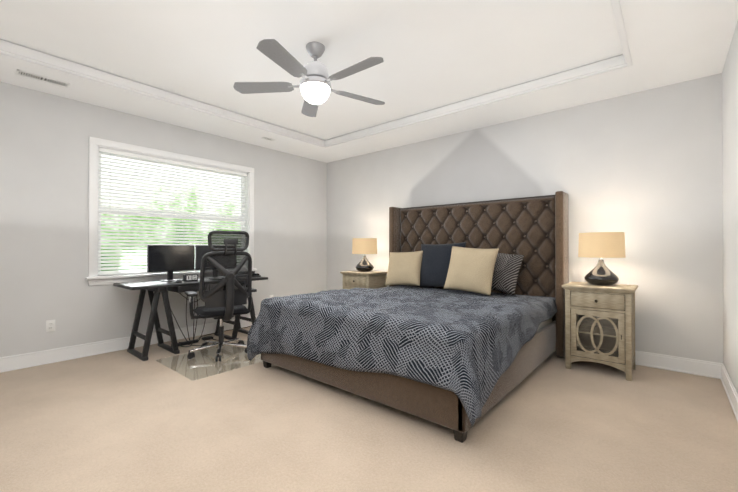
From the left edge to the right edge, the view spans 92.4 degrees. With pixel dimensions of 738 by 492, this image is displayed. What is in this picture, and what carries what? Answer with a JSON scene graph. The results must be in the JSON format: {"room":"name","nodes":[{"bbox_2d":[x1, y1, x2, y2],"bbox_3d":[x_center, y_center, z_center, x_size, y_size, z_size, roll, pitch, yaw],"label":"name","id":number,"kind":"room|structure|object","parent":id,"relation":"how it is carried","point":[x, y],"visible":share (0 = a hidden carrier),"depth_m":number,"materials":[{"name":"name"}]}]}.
{"room":"office and bedroom","nodes":[
{"label":"office and bedroom","id":0,"kind":"room"},
{"bbox_2d":[0,82,326,357],"bbox_3d":[-2.490,-0.273,4.607,0.150,2.940,5.420,0,0,40],"label":"wall","id":1,"kind":"structure","parent":0,"point":[44,187],"depth_m":3.79,"materials":[{"name":"paint"}]},
{"bbox_2d":[46,320,54,331],"bbox_3d":[-3.238,0.811,3.596,0.009,0.114,0.070,0,0,40],"label":"electrical outlet","id":2,"kind":"object","parent":1,"relation":"attached to","point":[50,325],"visible":1,"depth_m":3.59,"materials":[{"name":"white plastic"}]},
{"bbox_2d":[0,315,257,372],"bbox_3d":[-2.431,1.127,4.536,0.022,0.140,5.040,0,0,40],"label":"baseboard","id":3,"kind":"structure","parent":1,"relation":"attached to","point":[15,362],"depth_m":3.82,"materials":[{"name":"paint"}]},
{"bbox_2d":[85,137,256,285],"bbox_3d":[-2.431,-0.373,4.628,0.215,1.620,2.048,0,0,40],"label":"window","id":4,"kind":"structure","parent":1,"relation":"in","point":[93,278],"depth_m":4.21,"materials":[{"name":"paint"}]},
{"bbox_2d":[98,147,246,275],"bbox_3d":[-2.430,-0.380,4.627,0.074,1.428,1.808,0,0,40],"label":"window blinds","id":5,"kind":"object","parent":4,"relation":"attached to","point":[133,156],"visible":0.71,"depth_m":4.36,"materials":[{"name":"plastic"}]},
{"bbox_2d":[0,326,737,491],"bbox_3d":[-0.463,1.237,2.877,5.470,0.100,5.420,0,0,40],"label":"floor","id":6,"kind":"structure","parent":0,"point":[121,421],"depth_m":2.22,"materials":[{"name":"carpet"}]},
{"bbox_2d":[113,277,267,360],"bbox_3d":[-2.096,0.805,4.332,0.620,0.780,1.580,0,0,40],"label":"desk","id":7,"kind":"object","parent":6,"relation":"on","point":[157,287],"visible":0.75,"depth_m":3.93,"materials":[{"name":"black wood"}]},
{"bbox_2d":[147,245,194,281],"bbox_3d":[-2.333,0.201,4.188,0.224,0.424,0.530,0,0,40],"label":"monitor","id":8,"kind":"object","parent":7,"relation":"on","point":[169,259],"visible":0.96,"depth_m":4.17,"materials":[{"name":"black plastic"}]},
{"bbox_2d":[183,274,197,280],"bbox_3d":[-2.120,0.376,4.204,0.073,0.075,0.150,0,0,40],"label":"desk clock","id":9,"kind":"object","parent":7,"relation":"on","point":[190,277],"visible":1,"depth_m":4.18,"materials":[{"name":"black plastic"}]},
{"bbox_2d":[195,245,219,269],"bbox_3d":[-1.982,0.204,4.601,0.224,0.424,0.530,0,0,40],"label":"monitor","id":10,"kind":"object","parent":7,"relation":"on","point":[201,251],"visible":0.17,"depth_m":4.43,"materials":[{"name":"black plastic"}]},
{"bbox_2d":[252,271,260,276],"bbox_3d":[-1.663,0.379,4.806,0.350,0.075,0.220,0,0,40],"label":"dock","id":11,"kind":"object","parent":7,"relation":"on","point":[254,274],"visible":0.21,"depth_m":4.75,"materials":[{"name":"black plastic"}]},
{"bbox_2d":[155,340,262,380],"bbox_3d":[-1.503,1.190,3.846,0.890,0.004,1.190,0,0,40],"label":"chair mat","id":12,"kind":"object","parent":6,"relation":"on","point":[208,361],"visible":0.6,"depth_m":3.61,"materials":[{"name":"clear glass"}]},
{"bbox_2d":[184,230,256,361],"bbox_3d":[-1.613,0.516,3.892,0.752,1.342,0.739,0,0,40],"label":"office chair","id":13,"kind":"object","parent":12,"relation":"on","point":[226,289],"visible":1,"depth_m":3.66,"materials":[{"name":"black metal"}]},
{"bbox_2d":[167,291,251,346],"bbox_3d":[-1.820,0.831,4.738,0.633,0.738,1.610,0,0,40],"label":"cables","id":14,"kind":"object","parent":6,"relation":"on","point":[186,342],"visible":0.5,"depth_m":4.31,"materials":[{"name":"black plastic"}]},
{"bbox_2d":[340,270,386,288],"bbox_3d":[-0.077,0.796,5.389,0.570,0.811,0.476,0,0,40],"label":"nightstand","id":15,"kind":"object","parent":6,"relation":"on","point":[369,279],"visible":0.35,"depth_m":5.23,"materials":[{"name":"beige wood"}]},
{"bbox_2d":[352,238,376,271],"bbox_3d":[-0.066,0.137,5.406,0.384,0.505,0.384,0,0,40],"label":"lamp","id":16,"kind":"object","parent":15,"relation":"on","point":[364,246],"visible":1,"depth_m":5.27,"materials":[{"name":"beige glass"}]},
{"bbox_2d":[247,191,568,442],"bbox_3d":[0.514,0.304,3.680,2.349,1.775,2.570,0,0,40],"label":"bed","id":17,"kind":"object","parent":6,"relation":"on","point":[460,363],"visible":0.83,"depth_m":2.95,"materials":[{"name":"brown fabric"}]},
{"bbox_2d":[385,251,422,285],"bbox_3d":[0.484,0.309,4.886,0.561,0.498,0.240,0,0,33],"label":"pillow","id":18,"kind":"object","parent":17,"relation":"on","point":[404,268],"visible":1,"depth_m":4.80,"materials":[{"name":"fabric"}]},
{"bbox_2d":[417,242,465,286],"bbox_3d":[0.947,0.253,4.644,0.684,0.607,0.228,0,0,40],"label":"pillow","id":19,"kind":"object","parent":17,"relation":"on","point":[435,262],"visible":0.67,"depth_m":4.61,"materials":[{"name":"blue fabric"}]},
{"bbox_2d":[443,246,498,295],"bbox_3d":[1.190,0.275,4.158,0.634,0.557,0.252,0,0,40],"label":"pillow","id":20,"kind":"object","parent":17,"relation":"on","point":[470,269],"visible":1,"depth_m":4.06,"materials":[{"name":"fabric"}]},
{"bbox_2d":[491,253,523,294],"bbox_3d":[1.543,0.303,4.141,0.519,0.500,0.222,0,0,40],"label":"pillow","id":21,"kind":"object","parent":17,"relation":"on","point":[506,272],"visible":0.65,"depth_m":4.02,"materials":[{"name":"grey fabric"}]},
{"bbox_2d":[562,282,637,380],"bbox_3d":[2.236,0.784,3.425,0.570,0.811,0.476,0,0,40],"label":"nightstand","id":22,"kind":"object","parent":6,"relation":"on","point":[599,323],"visible":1,"depth_m":3.30,"materials":[{"name":"beige wood"}]},
{"bbox_2d":[578,232,625,285],"bbox_3d":[2.256,0.125,3.436,0.384,0.505,0.384,0,0,40],"label":"lamp","id":23,"kind":"object","parent":22,"relation":"on","point":[600,245],"visible":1,"depth_m":3.31,"materials":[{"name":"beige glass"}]},
{"bbox_2d":[0,0,737,162],"bbox_3d":[-0.463,-1.653,2.894,5.170,0.200,5.120,0,0,40],"label":"ceiling","id":24,"kind":"structure","parent":0,"point":[434,54],"depth_m":3.01,"materials":[{"name":"paint"}]},
{"bbox_2d":[16,69,69,87],"bbox_3d":[-3.016,-1.547,3.277,0.120,0.007,0.360,0,0,40],"label":"ceiling vent","id":25,"kind":"object","parent":24,"relation":"in","point":[40,78],"visible":0.98,"depth_m":3.26,"materials":[{"name":"white plastic"}]},
{"bbox_2d":[0,40,323,147],"bbox_3d":[-1.891,-1.589,4.087,0.048,0.102,3.630,0,0,40],"label":"trim","id":26,"kind":"structure","parent":24,"relation":"attached to","point":[25,52],"depth_m":3.54,"materials":[{"name":"paint"}]},
{"bbox_2d":[262,137,274,140],"bbox_3d":[-1.443,-1.536,5.077,0.090,0.007,0.180,0,0,40],"label":"ceiling vent","id":27,"kind":"object","parent":24,"relation":"in","point":[269,139],"visible":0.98,"depth_m":5.06,"materials":[{"name":"white plastic"}]},
{"bbox_2d":[233,39,384,116],"bbox_3d":[-0.399,-1.418,2.903,1.267,0.470,1.324,0,0,40],"label":"fan","id":28,"kind":"object","parent":24,"relation":"hanging from","point":[314,85],"visible":1,"depth_m":2.85,"materials":[{"name":"grey metal"}]},
{"bbox_2d":[324,56,631,147],"bbox_3d":[0.770,-1.588,4.269,3.870,0.102,0.048,0,0,40],"label":"trim","id":29,"kind":"structure","parent":24,"relation":"attached to","point":[615,61],"depth_m":3.77,"materials":[{"name":"paint"}]},
{"bbox_2d":[610,0,631,67],"bbox_3d":[1.023,-1.604,1.613,0.048,0.102,3.630,0,0,40],"label":"trim","id":30,"kind":"structure","parent":24,"relation":"attached to","point":[625,58],"depth_m":2.57,"materials":[{"name":"paint"}]},
{"bbox_2d":[327,73,722,362],"bbox_3d":[1.243,-0.271,4.895,5.170,2.940,0.150,0,0,40],"label":"wall","id":31,"kind":"structure","parent":0,"point":[642,170],"depth_m":3.67,"materials":[{"name":"paint"}]},
{"bbox_2d":[635,350,716,377],"bbox_3d":[1.187,1.128,4.821,5.170,0.140,0.022,0,0,40],"label":"baseboard","id":32,"kind":"structure","parent":31,"relation":"attached to","point":[642,358],"depth_m":3.35,"materials":[{"name":"paint"}]},
{"bbox_2d":[722,21,737,393],"bbox_3d":[1.565,-0.293,1.165,0.150,2.940,5.420,0,0,40],"label":"wall","id":33,"kind":"structure","parent":0,"point":[730,191],"depth_m":2.75,"materials":[{"name":"paint"}]},
{"bbox_2d":[716,363,737,421],"bbox_3d":[1.493,1.107,1.205,0.022,0.140,5.040,0,0,40],"label":"baseboard","id":34,"kind":"structure","parent":33,"relation":"attached to","point":[721,372],"depth_m":2.78,"materials":[{"name":"paint"}]},
{"label":"outside","id":35,"kind":"structure","parent":0,"visible":0},
{"bbox_2d":[101,154,240,270],"bbox_3d":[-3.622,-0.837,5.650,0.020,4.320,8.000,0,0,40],"label":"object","id":36,"kind":"structure","parent":35,"point":[163,202],"depth_m":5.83,"materials":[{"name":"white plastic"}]}
]}

